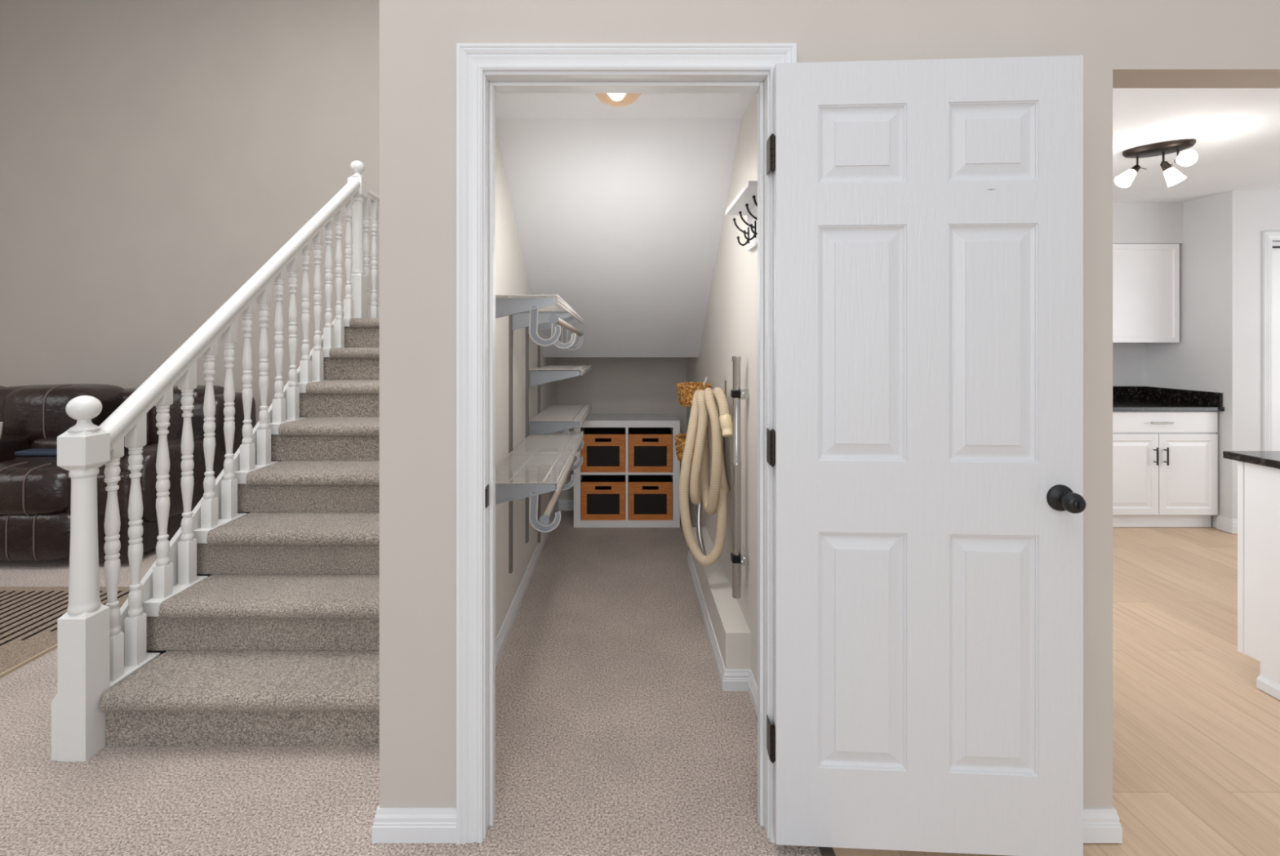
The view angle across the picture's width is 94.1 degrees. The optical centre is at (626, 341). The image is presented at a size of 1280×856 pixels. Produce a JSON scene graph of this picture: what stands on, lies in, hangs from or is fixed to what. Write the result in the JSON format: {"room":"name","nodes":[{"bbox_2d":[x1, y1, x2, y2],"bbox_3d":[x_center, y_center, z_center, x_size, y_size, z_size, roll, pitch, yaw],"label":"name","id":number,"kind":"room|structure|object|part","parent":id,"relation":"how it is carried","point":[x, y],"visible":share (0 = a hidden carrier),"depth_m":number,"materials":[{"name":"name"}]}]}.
{"room":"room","nodes":[
{"label":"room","id":0,"kind":"room"},
{"bbox_2d":[0,0,379,423],"bbox_3d":[-3.583,-1.010,5.260,5.833,4.700,0.120,0,0,0],"label":"wall","id":1,"kind":"structure","parent":0,"point":[156,155],"depth_m":5.20,"materials":[{"name":"paint"}]},
{"bbox_2d":[0,510,822,855],"bbox_3d":[-2.995,1.370,0.850,7.010,0.060,8.700,0,0,0],"label":"floor","id":2,"kind":"structure","parent":0,"point":[618,732],"depth_m":1.90,"materials":[{"name":"beige carpet"}]},
{"bbox_2d":[0,586,130,678],"bbox_3d":[-3.697,1.333,2.220,2.405,0.013,2.040,0,0,0],"label":"area rug","id":3,"kind":"object","parent":2,"relation":"on","point":[29,615],"visible":0.64,"depth_m":2.86,"materials":[{"name":"beige carpet"}]},
{"bbox_2d":[0,383,256,561],"bbox_3d":[-4.090,0.805,4.063,2.457,1.010,1.279,0,0,0],"label":"reclining sofa","id":4,"kind":"object","parent":2,"relation":"on","point":[35,491],"visible":0.57,"depth_m":3.82,"materials":[{"name":"brown leather"}]},
{"bbox_2d":[0,422,3,437],"bbox_3d":[-4.170,0.585,3.930,0.088,0.100,0.088,0,0,0],"label":"cup","id":5,"kind":"object","parent":4,"relation":"on","point":[1,423],"visible":1,"depth_m":3.94,"materials":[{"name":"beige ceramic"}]},
{"bbox_3d":[-4.240,0.838,3.900,0.360,0.405,0.400,0,0,0],"label":"arm","id":6,"kind":"part","parent":4,"relation":"part of","materials":[{"name":"brown leather"}]},
{"bbox_2d":[0,384,47,435],"bbox_3d":[-4.310,0.590,4.385,0.580,0.540,0.470,0,0,0],"label":"cushion","id":7,"kind":"object","parent":4,"relation":"on","point":[4,391],"depth_m":4.19,"materials":[{"name":"brown leather"}]},
{"bbox_3d":[-3.610,1.145,3.590,0.740,0.300,0.220,0,0,0],"label":"footrest panel","id":8,"kind":"part","parent":4,"relation":"part of","materials":[{"name":"brown leather"}]},
{"bbox_2d":[14,448,57,455],"bbox_3d":[-3.820,0.727,3.929,0.320,0.030,0.113,0,0,0],"label":"folded blanket","id":9,"kind":"object","parent":4,"relation":"on","point":[32,451],"visible":0.56,"depth_m":3.87,"materials":[{"name":"blue fabric"}]},
{"bbox_2d":[2,383,125,443],"bbox_3d":[-3.980,0.512,4.260,0.640,0.415,0.480,0,0,0],"label":"cushion","id":10,"kind":"object","parent":4,"relation":"on","point":[34,414],"depth_m":4.03,"materials":[{"name":"brown leather"}]},
{"bbox_3d":[-3.145,1.045,3.575,0.390,0.530,0.090,0,0,0],"label":"panel","id":11,"kind":"part","parent":4,"relation":"part of","materials":[{"name":"brown leather"}]},
{"bbox_2d":[98,449,128,471],"bbox_3d":[-3.245,0.877,4.025,0.510,0.285,0.850,0,0,0],"label":"seat cushion","id":12,"kind":"object","parent":4,"relation":"on","point":[124,464],"depth_m":3.64,"materials":[{"name":"brown leather"}]},
{"bbox_2d":[119,388,151,444],"bbox_3d":[-3.700,0.573,4.480,0.560,0.435,0.360,0,0,0],"label":"cushion","id":13,"kind":"object","parent":4,"relation":"on","point":[124,393],"depth_m":4.32,"materials":[{"name":"brown leather"}]},
{"bbox_3d":[-3.010,0.900,4.120,0.220,0.480,1.000,0,0,0],"label":"arm","id":14,"kind":"part","parent":4,"relation":"part of","materials":[{"name":"brown leather"}]},
{"bbox_2d":[148,385,224,444],"bbox_3d":[-3.260,0.560,4.460,0.400,0.460,0.400,0,0,0],"label":"cushion","id":15,"kind":"object","parent":4,"relation":"on","point":[176,420],"depth_m":4.26,"materials":[{"name":"brown leather"}]},
{"bbox_2d":[99,310,379,746],"bbox_3d":[-1.245,0.569,3.570,1.154,1.542,3.257,0,0,0],"label":"staircase","id":16,"kind":"structure","parent":2,"relation":"on","point":[297,566],"depth_m":2.23,"materials":[{"name":"carpet"}]},
{"bbox_2d":[51,160,379,760],"bbox_3d":[-1.785,0.073,3.551,0.114,2.534,3.294,0,0,0],"label":"banister","id":17,"kind":"object","parent":16,"relation":"attached to","point":[93,651],"visible":0.86,"depth_m":2.28,"materials":[{"name":"white wood"}]},
{"bbox_3d":[-1.774,0.758,1.950,0.091,1.164,0.091,0,0,0],"label":"newel post","id":18,"kind":"part","parent":17,"relation":"part of","materials":[{"name":"white wood"}]},
{"bbox_3d":[-1.768,-0.344,2.943,0.068,1.427,1.934,0,0,0],"label":"handrail","id":19,"kind":"part","parent":17,"relation":"part of","materials":[{"name":"white wood"}]},
{"bbox_3d":[-1.774,-0.672,3.932,0.091,1.042,0.091,0,0,0],"label":"newel post","id":20,"kind":"part","parent":17,"relation":"part of","materials":[{"name":"white wood"}]},
{"bbox_3d":[-1.768,-1.006,4.587,0.054,0.056,1.223,0,0,0],"label":"handrail","id":21,"kind":"part","parent":17,"relation":"part of","materials":[{"name":"white wood"}]},
{"bbox_2d":[573,413,679,527],"bbox_3d":[0.003,0.954,4.501,0.768,0.772,0.390,0,0,0],"label":"cube shelf","id":22,"kind":"object","parent":2,"relation":"on","point":[671,420],"visible":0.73,"depth_m":4.31,"materials":[{"name":"white wood"}]},
{"bbox_2d":[581,474,625,519],"bbox_3d":[-0.168,1.153,4.497,0.320,0.274,0.358,0,0,0],"label":"crate","id":23,"kind":"object","parent":22,"relation":"in","point":[602,495],"visible":0.94,"depth_m":4.32,"materials":[{"name":"brown wood"}]},
{"bbox_3d":[-0.168,1.174,4.325,0.238,0.148,0.006,0,0,0],"label":"panel","id":24,"kind":"part","parent":23,"relation":"part of","materials":[{"name":"black"}]},
{"bbox_2d":[581,426,625,471],"bbox_3d":[-0.168,0.806,4.497,0.320,0.274,0.358,0,0,0],"label":"crate","id":25,"kind":"object","parent":22,"relation":"on","point":[603,450],"visible":0.95,"depth_m":4.32,"materials":[{"name":"brown wood"}]},
{"bbox_3d":[-0.168,0.828,4.325,0.238,0.148,0.006,0,0,0],"label":"panel","id":26,"kind":"part","parent":25,"relation":"part of","materials":[{"name":"black"}]},
{"bbox_2d":[628,474,672,519],"bbox_3d":[0.174,1.153,4.497,0.318,0.274,0.358,0,0,0],"label":"crate","id":27,"kind":"object","parent":22,"relation":"in","point":[650,495],"visible":0.94,"depth_m":4.32,"materials":[{"name":"brown wood"}]},
{"bbox_3d":[0.174,1.174,4.325,0.238,0.148,0.006,0,0,0],"label":"panel","id":28,"kind":"part","parent":27,"relation":"part of","materials":[{"name":"black"}]},
{"bbox_2d":[628,426,672,471],"bbox_3d":[0.174,0.806,4.497,0.318,0.274,0.358,0,0,0],"label":"crate","id":29,"kind":"object","parent":22,"relation":"on","point":[650,448],"visible":1,"depth_m":4.32,"materials":[{"name":"brown wood"}]},
{"bbox_3d":[0.174,0.828,4.325,0.238,0.148,0.006,0,0,0],"label":"panel","id":30,"kind":"part","parent":29,"relation":"part of","materials":[{"name":"black"}]},
{"bbox_2d":[817,845,835,855],"bbox_3d":[0.527,1.369,-0.946,0.035,0.063,5.109,0,0,0],"label":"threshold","id":31,"kind":"structure","parent":2,"relation":"on","point":[825,851],"depth_m":1.56,"materials":[{"name":"grey wood"}]},
{"bbox_2d":[495,128,557,639],"bbox_3d":[-0.610,-1.010,3.465,0.115,4.700,3.471,0,0,0],"label":"wall","id":32,"kind":"structure","parent":0,"point":[511,278],"depth_m":2.84,"materials":[{"name":"paint"}]},
{"bbox_2d":[508,315,512,573],"bbox_3d":[-0.545,0.477,2.810,0.014,1.215,0.026,0,0,0],"label":"upright","id":33,"kind":"object","parent":32,"relation":"attached to","point":[510,331],"visible":0.87,"depth_m":2.80,"materials":[{"name":"grey metal"}]},
{"bbox_2d":[495,499,559,666],"bbox_3d":[-0.545,1.298,3.244,0.014,0.083,3.031,0,0,0],"label":"baseboard","id":34,"kind":"structure","parent":32,"relation":"attached to","point":[501,638],"depth_m":3.05,"materials":[{"name":"white wood"}]},
{"bbox_2d":[525,326,528,542],"bbox_3d":[-0.545,0.489,3.270,0.014,1.218,0.026,0,0,0],"label":"upright","id":35,"kind":"object","parent":32,"relation":"attached to","point":[526,327],"visible":0.68,"depth_m":3.26,"materials":[{"name":"grey metal"}]},
{"bbox_2d":[495,297,560,346],"bbox_3d":[-0.388,-0.072,2.170,0.300,0.176,0.014,0,0,0],"label":"shelf bracket","id":36,"kind":"object","parent":32,"relation":"attached to","point":[504,306],"visible":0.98,"depth_m":2.17,"materials":[{"name":"grey metal"}]},
{"bbox_2d":[548,313,583,336],"bbox_3d":[-0.262,-0.067,2.777,0.036,0.071,1.265,0,0,0],"label":"rod","id":37,"kind":"object","parent":36,"relation":"hanging from","point":[553,317],"visible":0.99,"depth_m":2.40,"materials":[{"name":"beige"}]},
{"bbox_2d":[495,483,560,532],"bbox_3d":[-0.388,0.604,2.170,0.300,0.176,0.014,0,0,0],"label":"shelf bracket","id":38,"kind":"object","parent":32,"relation":"attached to","point":[504,492],"visible":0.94,"depth_m":2.17,"materials":[{"name":"grey metal"}]},
{"bbox_2d":[539,455,577,524],"bbox_3d":[-0.296,0.648,2.748,0.036,0.048,1.205,0,0,0],"label":"rod","id":39,"kind":"object","parent":38,"relation":"hanging from","point":[544,518],"visible":0.71,"depth_m":2.36,"materials":[{"name":"beige"}]},
{"bbox_2d":[537,344,540,542],"bbox_3d":[-0.545,0.627,3.720,0.014,1.245,0.026,0,0,0],"label":"upright","id":40,"kind":"object","parent":32,"relation":"attached to","point":[539,346],"visible":0.53,"depth_m":3.71,"materials":[{"name":"grey metal"}]},
{"bbox_2d":[495,431,583,491],"bbox_3d":[-0.394,0.527,2.800,0.298,0.049,1.303,0,0,0],"label":"wire shelf","id":41,"kind":"object","parent":32,"relation":"attached to","point":[527,443],"visible":0.93,"depth_m":2.66,"materials":[{"name":"grey metal"}]},
{"bbox_2d":[495,293,584,324],"bbox_3d":[-0.394,-0.138,2.805,0.298,0.072,1.313,0,0,0],"label":"wire shelf","id":42,"kind":"object","parent":32,"relation":"attached to","point":[561,304],"visible":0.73,"depth_m":2.38,"materials":[{"name":"grey metal"}]},
{"bbox_2d":[511,311,575,348],"bbox_3d":[-0.388,-0.055,2.810,0.300,0.176,0.014,0,0,0],"label":"shelf bracket","id":43,"kind":"object","parent":32,"relation":"attached to","point":[521,320],"visible":0.75,"depth_m":2.81,"materials":[{"name":"grey metal"}]},
{"bbox_2d":[511,454,575,489],"bbox_3d":[-0.388,0.609,2.810,0.300,0.176,0.014,0,0,0],"label":"shelf bracket","id":44,"kind":"object","parent":32,"relation":"attached to","point":[569,485],"visible":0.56,"depth_m":2.81,"materials":[{"name":"grey metal"}]},
{"bbox_2d":[529,370,580,386],"bbox_3d":[-0.397,0.206,3.330,0.282,0.088,0.014,0,0,0],"label":"shelf bracket","id":45,"kind":"object","parent":32,"relation":"attached to","point":[536,377],"visible":1,"depth_m":3.33,"materials":[{"name":"grey metal"}]},
{"bbox_2d":[528,317,582,350],"bbox_3d":[-0.388,-0.043,3.270,0.300,0.176,0.014,0,0,0],"label":"shelf bracket","id":46,"kind":"object","parent":32,"relation":"attached to","point":[546,326],"visible":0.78,"depth_m":3.27,"materials":[{"name":"grey metal"}]},
{"bbox_2d":[528,437,582,469],"bbox_3d":[-0.388,0.614,3.270,0.300,0.176,0.014,0,0,0],"label":"shelf bracket","id":47,"kind":"object","parent":32,"relation":"attached to","point":[579,464],"visible":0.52,"depth_m":3.27,"materials":[{"name":"grey metal"}]},
{"bbox_2d":[529,421,583,452],"bbox_3d":[-0.388,0.534,3.330,0.300,0.176,0.014,0,0,0],"label":"shelf bracket","id":48,"kind":"object","parent":32,"relation":"attached to","point":[535,427],"visible":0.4,"depth_m":3.33,"materials":[{"name":"grey metal"}]},
{"bbox_2d":[528,404,591,426],"bbox_3d":[-0.394,0.457,3.770,0.298,0.049,0.943,0,0,0],"label":"wire shelf","id":49,"kind":"object","parent":32,"relation":"attached to","point":[553,412],"visible":1,"depth_m":3.68,"materials":[{"name":"grey metal"}]},
{"bbox_2d":[528,364,591,375],"bbox_3d":[-0.394,0.173,3.770,0.298,0.049,0.943,0,0,0],"label":"wire shelf","id":50,"kind":"object","parent":32,"relation":"attached to","point":[584,368],"visible":1,"depth_m":3.58,"materials":[{"name":"grey metal"}]},
{"bbox_2d":[551,369,581,372],"bbox_3d":[-0.397,0.216,4.120,0.282,0.088,0.014,0,0,0],"label":"shelf bracket","id":51,"kind":"object","parent":32,"relation":"attached to","point":[551,370],"visible":0.02,"depth_m":4.12,"materials":[{"name":"grey metal"}]},
{"bbox_2d":[557,356,686,498],"bbox_3d":[-0.035,0.690,4.810,1.033,1.300,0.100,0,0,0],"label":"wall","id":52,"kind":"structure","parent":0,"point":[613,384],"depth_m":4.76,"materials":[{"name":"paint"}]},
{"bbox_2d":[557,498,628,510],"bbox_3d":[-0.035,1.298,4.753,1.033,0.083,0.014,0,0,0],"label":"baseboard","id":53,"kind":"structure","parent":52,"relation":"attached to","point":[564,504],"depth_m":4.75,"materials":[{"name":"white wood"}]},
{"bbox_2d":[495,93,754,356],"bbox_3d":[-0.035,-0.479,3.244,1.033,1.162,3.031,0,0,0],"label":"ceiling","id":54,"kind":"structure","parent":0,"point":[619,212],"depth_m":2.87,"materials":[{"name":"paint"}]},
{"bbox_2d":[595,93,640,106],"bbox_3d":[-0.030,-0.885,2.115,0.180,0.089,0.190,0,0,0],"label":"closet ceiling light","id":55,"kind":"object","parent":54,"relation":"attached to","point":[612,100],"visible":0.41,"depth_m":2.10,"materials":[{"name":"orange glass"}]},
{"bbox_3d":[-0.033,-0.883,2.072,0.104,0.085,0.104,0,0,0],"label":"bulb","id":56,"kind":"part","parent":55,"relation":"part of","materials":[{"name":"white glass"}]},
{"bbox_2d":[689,526,751,669],"bbox_3d":[0.432,1.232,2.962,0.097,0.216,1.316,0,0,0],"label":"wall","id":57,"kind":"structure","parent":0,"point":[732,632],"depth_m":2.50,"materials":[{"name":"paint"}]},
{"bbox_2d":[687,550,725,688],"bbox_3d":[0.377,1.302,2.955,0.014,0.075,1.330,0,0,0],"label":"baseboard","id":58,"kind":"structure","parent":57,"relation":"attached to","point":[719,663],"depth_m":2.74,"materials":[{"name":"white wood"}]},
{"bbox_2d":[722,669,749,690],"bbox_3d":[0.425,1.302,2.297,0.111,0.075,0.014,0,0,0],"label":"baseboard","id":59,"kind":"structure","parent":57,"relation":"attached to","point":[733,679],"depth_m":2.29,"materials":[{"name":"white wood"}]},
{"bbox_2d":[686,93,757,685],"bbox_3d":[0.540,-1.010,3.465,0.119,4.700,3.471,0,0,0],"label":"wall","id":60,"kind":"structure","parent":0,"point":[731,323],"depth_m":2.50,"materials":[{"name":"paint"}]},
{"bbox_2d":[674,432,695,463],"bbox_3d":[0.375,0.624,3.500,0.185,0.144,0.281,0,0,0],"label":"wicker basket","id":61,"kind":"object","parent":60,"relation":"attached to","point":[680,439],"visible":0.38,"depth_m":3.44,"materials":[{"name":"brown wicker"}]},
{"bbox_2d":[675,381,711,407],"bbox_3d":[0.386,0.301,3.420,0.202,0.128,0.320,0,0,0],"label":"wicker basket","id":62,"kind":"object","parent":60,"relation":"attached to","point":[685,390],"visible":0.7,"depth_m":3.32,"materials":[{"name":"brown wicker"}]},
{"bbox_2d":[702,376,707,385],"bbox_3d":[0.422,0.270,3.320,0.071,0.154,0.012,0,0,42],"label":"rod","id":63,"kind":"object","parent":62,"relation":"in","point":[706,377],"visible":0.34,"depth_m":3.30,"materials":[{"name":"white metal"}]},
{"bbox_2d":[693,379,726,397],"bbox_3d":[0.401,0.233,2.877,0.163,0.095,0.040,0,0,-3],"label":"hanger","id":64,"kind":"object","parent":60,"relation":"attached to","point":[725,380],"visible":0.29,"depth_m":2.87,"materials":[{"name":"silver metal"}]},
{"bbox_2d":[679,386,732,565],"bbox_3d":[0.360,0.613,2.767,0.239,0.809,0.361,0,0,0],"label":"hose","id":65,"kind":"object","parent":64,"relation":"hanging from","point":[709,413],"visible":1,"depth_m":2.72,"materials":[{"name":"beige plastic"}]},
{"bbox_3d":[0.354,0.837,2.840,0.047,0.342,0.106,0,0,0],"label":"curved handle","id":66,"kind":"part","parent":65,"relation":"part of","materials":[{"name":"silver metal"}]},
{"bbox_2d":[725,180,757,251],"bbox_3d":[0.434,-0.431,2.115,0.093,0.162,0.440,0,0,0],"label":"coat rack","id":67,"kind":"object","parent":60,"relation":"attached to","point":[745,202],"visible":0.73,"depth_m":2.14,"materials":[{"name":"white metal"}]},
{"bbox_2d":[740,388,749,399],"bbox_3d":[0.466,0.206,2.345,0.031,0.040,0.021,0,0,0],"label":"clip","id":68,"kind":"object","parent":60,"relation":"attached to","point":[744,393],"visible":1,"depth_m":2.34,"materials":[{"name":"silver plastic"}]},
{"bbox_2d":[730,355,741,598],"bbox_3d":[0.438,0.535,2.370,0.040,0.956,0.042,0,0,0],"label":"wand","id":69,"kind":"object","parent":68,"relation":"attached to","point":[735,553],"visible":0.98,"depth_m":2.36,"materials":[{"name":"silver metal"}]},
{"bbox_2d":[740,554,749,564],"bbox_3d":[0.466,0.858,2.345,0.031,0.040,0.021,0,0,0],"label":"clip","id":70,"kind":"object","parent":60,"relation":"attached to","point":[744,560],"visible":1,"depth_m":2.34,"materials":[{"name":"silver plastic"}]},
{"bbox_2d":[747,669,757,716],"bbox_3d":[0.474,1.302,2.017,0.014,0.075,0.575,0,0,0],"label":"baseboard","id":71,"kind":"structure","parent":60,"relation":"attached to","point":[752,685],"depth_m":2.21,"materials":[{"name":"white wood"}]},
{"bbox_2d":[379,0,1279,807],"bbox_3d":[3.366,-1.010,1.669,8.067,4.700,0.120,0,0,0],"label":"wall","id":72,"kind":"structure","parent":0,"point":[1122,43],"depth_m":1.61,"materials":[{"name":"paint"}]},
{"bbox_2d":[372,807,456,842],"bbox_3d":[-0.568,1.298,1.602,0.227,0.083,0.014,0,0,0],"label":"baseboard","id":73,"kind":"structure","parent":72,"relation":"attached to","point":[390,824],"depth_m":1.60,"materials":[{"name":"white wood"}]},
{"bbox_2d":[456,43,796,844],"bbox_3d":[0.000,0.272,1.600,0.908,2.137,0.018,0,0,0],"label":"trim","id":74,"kind":"structure","parent":72,"relation":"attached to","point":[473,60],"depth_m":1.60,"materials":[{"name":"white wood"}]},
{"bbox_2d":[483,71,769,838],"bbox_3d":[0.000,0.301,1.669,0.800,2.077,0.122,0,0,0],"label":"door frame","id":75,"kind":"structure","parent":72,"relation":"attached to","point":[494,82],"depth_m":1.65,"materials":[{"name":"white wood"}]},
{"bbox_3d":[-0.380,0.421,1.627,0.005,0.058,0.037,0,0,0],"label":"strike plate","id":76,"kind":"part","parent":75,"relation":"part of","materials":[{"name":"grey metal"}]},
{"bbox_2d":[766,55,1086,855],"bbox_3d":[0.769,0.291,1.531,0.791,2.033,0.125,0,0,5],"label":"door","id":77,"kind":"structure","parent":72,"relation":"in","point":[925,442],"depth_m":1.53,"materials":[{"name":"white paint"}]},
{"bbox_3d":[1.099,0.395,1.480,0.067,0.067,0.065,0,0,3],"label":"knob","id":78,"kind":"part","parent":77,"relation":"part of","materials":[{"name":"black metal"}]},
{"bbox_2d":[1083,807,1122,842],"bbox_3d":[0.890,1.298,1.602,0.873,0.083,0.014,0,0,0],"label":"baseboard","id":79,"kind":"structure","parent":72,"relation":"attached to","point":[1100,824],"depth_m":1.60,"materials":[{"name":"white wood"}]},
{"bbox_2d":[832,526,1279,855],"bbox_3d":[3.973,1.372,0.850,6.855,0.056,8.700,0,0,0],"label":"floor","id":80,"kind":"structure","parent":0,"point":[1196,741],"depth_m":2.17,"materials":[{"name":"brown wood"}]},
{"bbox_2d":[1112,410,1217,526],"bbox_3d":[3.788,0.916,4.552,0.895,0.848,0.652,0,0,0],"label":"base cabinet","id":81,"kind":"object","parent":80,"relation":"on","point":[1165,463],"visible":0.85,"depth_m":4.26,"materials":[{"name":"white wood"}]},
{"bbox_3d":[3.578,0.947,4.271,0.456,0.577,0.019,0,0,0],"label":"door","id":82,"kind":"part","parent":81,"relation":"part of","materials":[{"name":"white wood"}]},
{"bbox_3d":[3.772,0.812,4.244,0.012,0.125,0.036,0,0,0],"label":"handle","id":83,"kind":"part","parent":81,"relation":"part of","materials":[{"name":"grey metal"}]},
{"bbox_3d":[3.809,0.576,4.246,0.150,0.012,0.036,0,0,0],"label":"handle","id":84,"kind":"part","parent":81,"relation":"part of","materials":[{"name":"silver metal"}]},
{"bbox_3d":[3.789,0.574,4.271,0.879,0.148,0.019,0,0,0],"label":"drawer","id":85,"kind":"part","parent":81,"relation":"part of","materials":[{"name":"white wood"}]},
{"bbox_3d":[3.846,0.812,4.244,0.012,0.125,0.036,0,0,0],"label":"handle","id":86,"kind":"part","parent":81,"relation":"part of","materials":[{"name":"grey metal"}]},
{"bbox_2d":[1112,386,1224,410],"bbox_3d":[3.595,0.427,4.555,1.309,0.130,0.646,0,0,0],"label":"countertop","id":87,"kind":"structure","parent":81,"relation":"on","point":[1124,397],"depth_m":4.48,"materials":[{"name":"black stone"}]},
{"bbox_3d":[4.020,0.947,4.271,0.417,0.577,0.019,0,0,0],"label":"door","id":88,"kind":"part","parent":81,"relation":"part of","materials":[{"name":"white wood"}]},
{"bbox_2d":[1237,460,1279,699],"bbox_3d":[2.948,0.907,2.172,1.004,0.866,0.444,0,0,0],"label":"kitchen island","id":89,"kind":"object","parent":80,"relation":"on","point":[1258,486],"visible":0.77,"depth_m":2.31,"materials":[{"name":"white wood"}]},
{"bbox_2d":[1222,450,1279,468],"bbox_3d":[2.954,0.458,2.164,1.052,0.030,0.528,0,0,0],"label":"island countertop","id":90,"kind":"structure","parent":89,"relation":"on","point":[1265,458],"depth_m":2.33,"materials":[{"name":"black stone"}]},
{"bbox_3d":[2.453,1.316,2.132,0.014,0.048,0.364,0,0,0],"label":"moulding","id":91,"kind":"part","parent":89,"relation":"part of","materials":[{"name":"white wood"}]},
{"bbox_2d":[1112,342,1145,386],"bbox_3d":[2.425,-1.010,4.940,3.650,4.700,0.120,0,0,0],"label":"wall","id":92,"kind":"structure","parent":0,"point":[1128,357],"depth_m":4.88,"materials":[{"name":"paint"}]},
{"bbox_2d":[1112,244,1179,342],"bbox_3d":[3.761,-0.373,4.714,0.922,0.754,0.328,0,0,0],"label":"upper cabinet","id":93,"kind":"object","parent":92,"relation":"attached to","point":[1146,277],"visible":0.33,"depth_m":4.56,"materials":[{"name":"white wood"}]},
{"bbox_2d":[1112,203,1182,244],"bbox_3d":[2.425,-0.906,4.715,3.650,0.308,0.330,0,0,0],"label":"wall","id":94,"kind":"structure","parent":0,"point":[1132,223],"depth_m":4.55,"materials":[{"name":"paint"}]},
{"bbox_2d":[1112,88,1279,203],"bbox_3d":[4.000,-1.110,3.365,6.800,0.100,3.271,0,0,0],"label":"ceiling","id":95,"kind":"structure","parent":0,"point":[1236,131],"depth_m":3.09,"materials":[{"name":"paint"}]},
{"bbox_2d":[1114,138,1197,187],"bbox_3d":[2.873,-0.948,3.225,0.210,0.224,0.339,0,0,-38],"label":"spotlight","id":96,"kind":"object","parent":95,"relation":"attached to","point":[1172,175],"visible":1,"depth_m":3.19,"materials":[{"name":"white glass"}]},
{"bbox_3d":[2.757,-0.902,3.283,0.102,0.100,0.082,0,0,0],"label":"lamp shade","id":97,"kind":"part","parent":96,"relation":"part of","materials":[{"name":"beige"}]},
{"bbox_3d":[2.938,-0.887,3.187,0.087,0.102,0.084,0,0,0],"label":"lamp shade","id":98,"kind":"part","parent":96,"relation":"part of","materials":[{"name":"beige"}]},
{"bbox_3d":[2.905,-0.945,3.103,0.082,0.081,0.093,0,0,27],"label":"lamp shade","id":99,"kind":"part","parent":96,"relation":"part of","materials":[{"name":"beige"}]},
{"bbox_2d":[1145,191,1249,527],"bbox_3d":[4.310,-1.010,4.590,0.120,4.700,0.820,0,0,0],"label":"wall","id":100,"kind":"structure","parent":0,"point":[1211,353],"depth_m":4.27,"materials":[{"name":"paint"}]},
{"bbox_2d":[1216,514,1232,533],"bbox_3d":[4.243,1.290,4.223,0.014,0.100,0.114,0,0,0],"label":"baseboard","id":101,"kind":"structure","parent":100,"relation":"attached to","point":[1224,523],"depth_m":4.22,"materials":[{"name":"white wood"}]},
{"bbox_2d":[1249,191,1279,450],"bbox_3d":[5.885,0.140,4.240,3.030,2.400,0.120,0,0,0],"label":"wall","id":102,"kind":"structure","parent":0,"point":[1264,206],"depth_m":4.18,"materials":[{"name":"paint"}]},
{"bbox_2d":[1232,518,1237,533],"bbox_3d":[4.343,1.290,4.173,0.214,0.100,0.014,0,0,0],"label":"baseboard","id":103,"kind":"structure","parent":102,"relation":"attached to","point":[1234,520],"depth_m":4.17,"materials":[{"name":"white wood"}]},
{"bbox_2d":[1262,231,1279,450],"bbox_3d":[4.930,0.285,4.171,0.940,2.110,0.018,0,0,0],"label":"trim","id":104,"kind":"structure","parent":102,"relation":"attached to","point":[1268,237],"depth_m":4.17,"materials":[{"name":"white wood"}]},
{"bbox_2d":[1272,241,1279,450],"bbox_3d":[4.930,0.312,4.212,0.816,2.035,0.047,0,0,0],"label":"door","id":105,"kind":"structure","parent":102,"relation":"in","point":[1276,245],"depth_m":4.20,"materials":[{"name":"white metal"}]}
]}

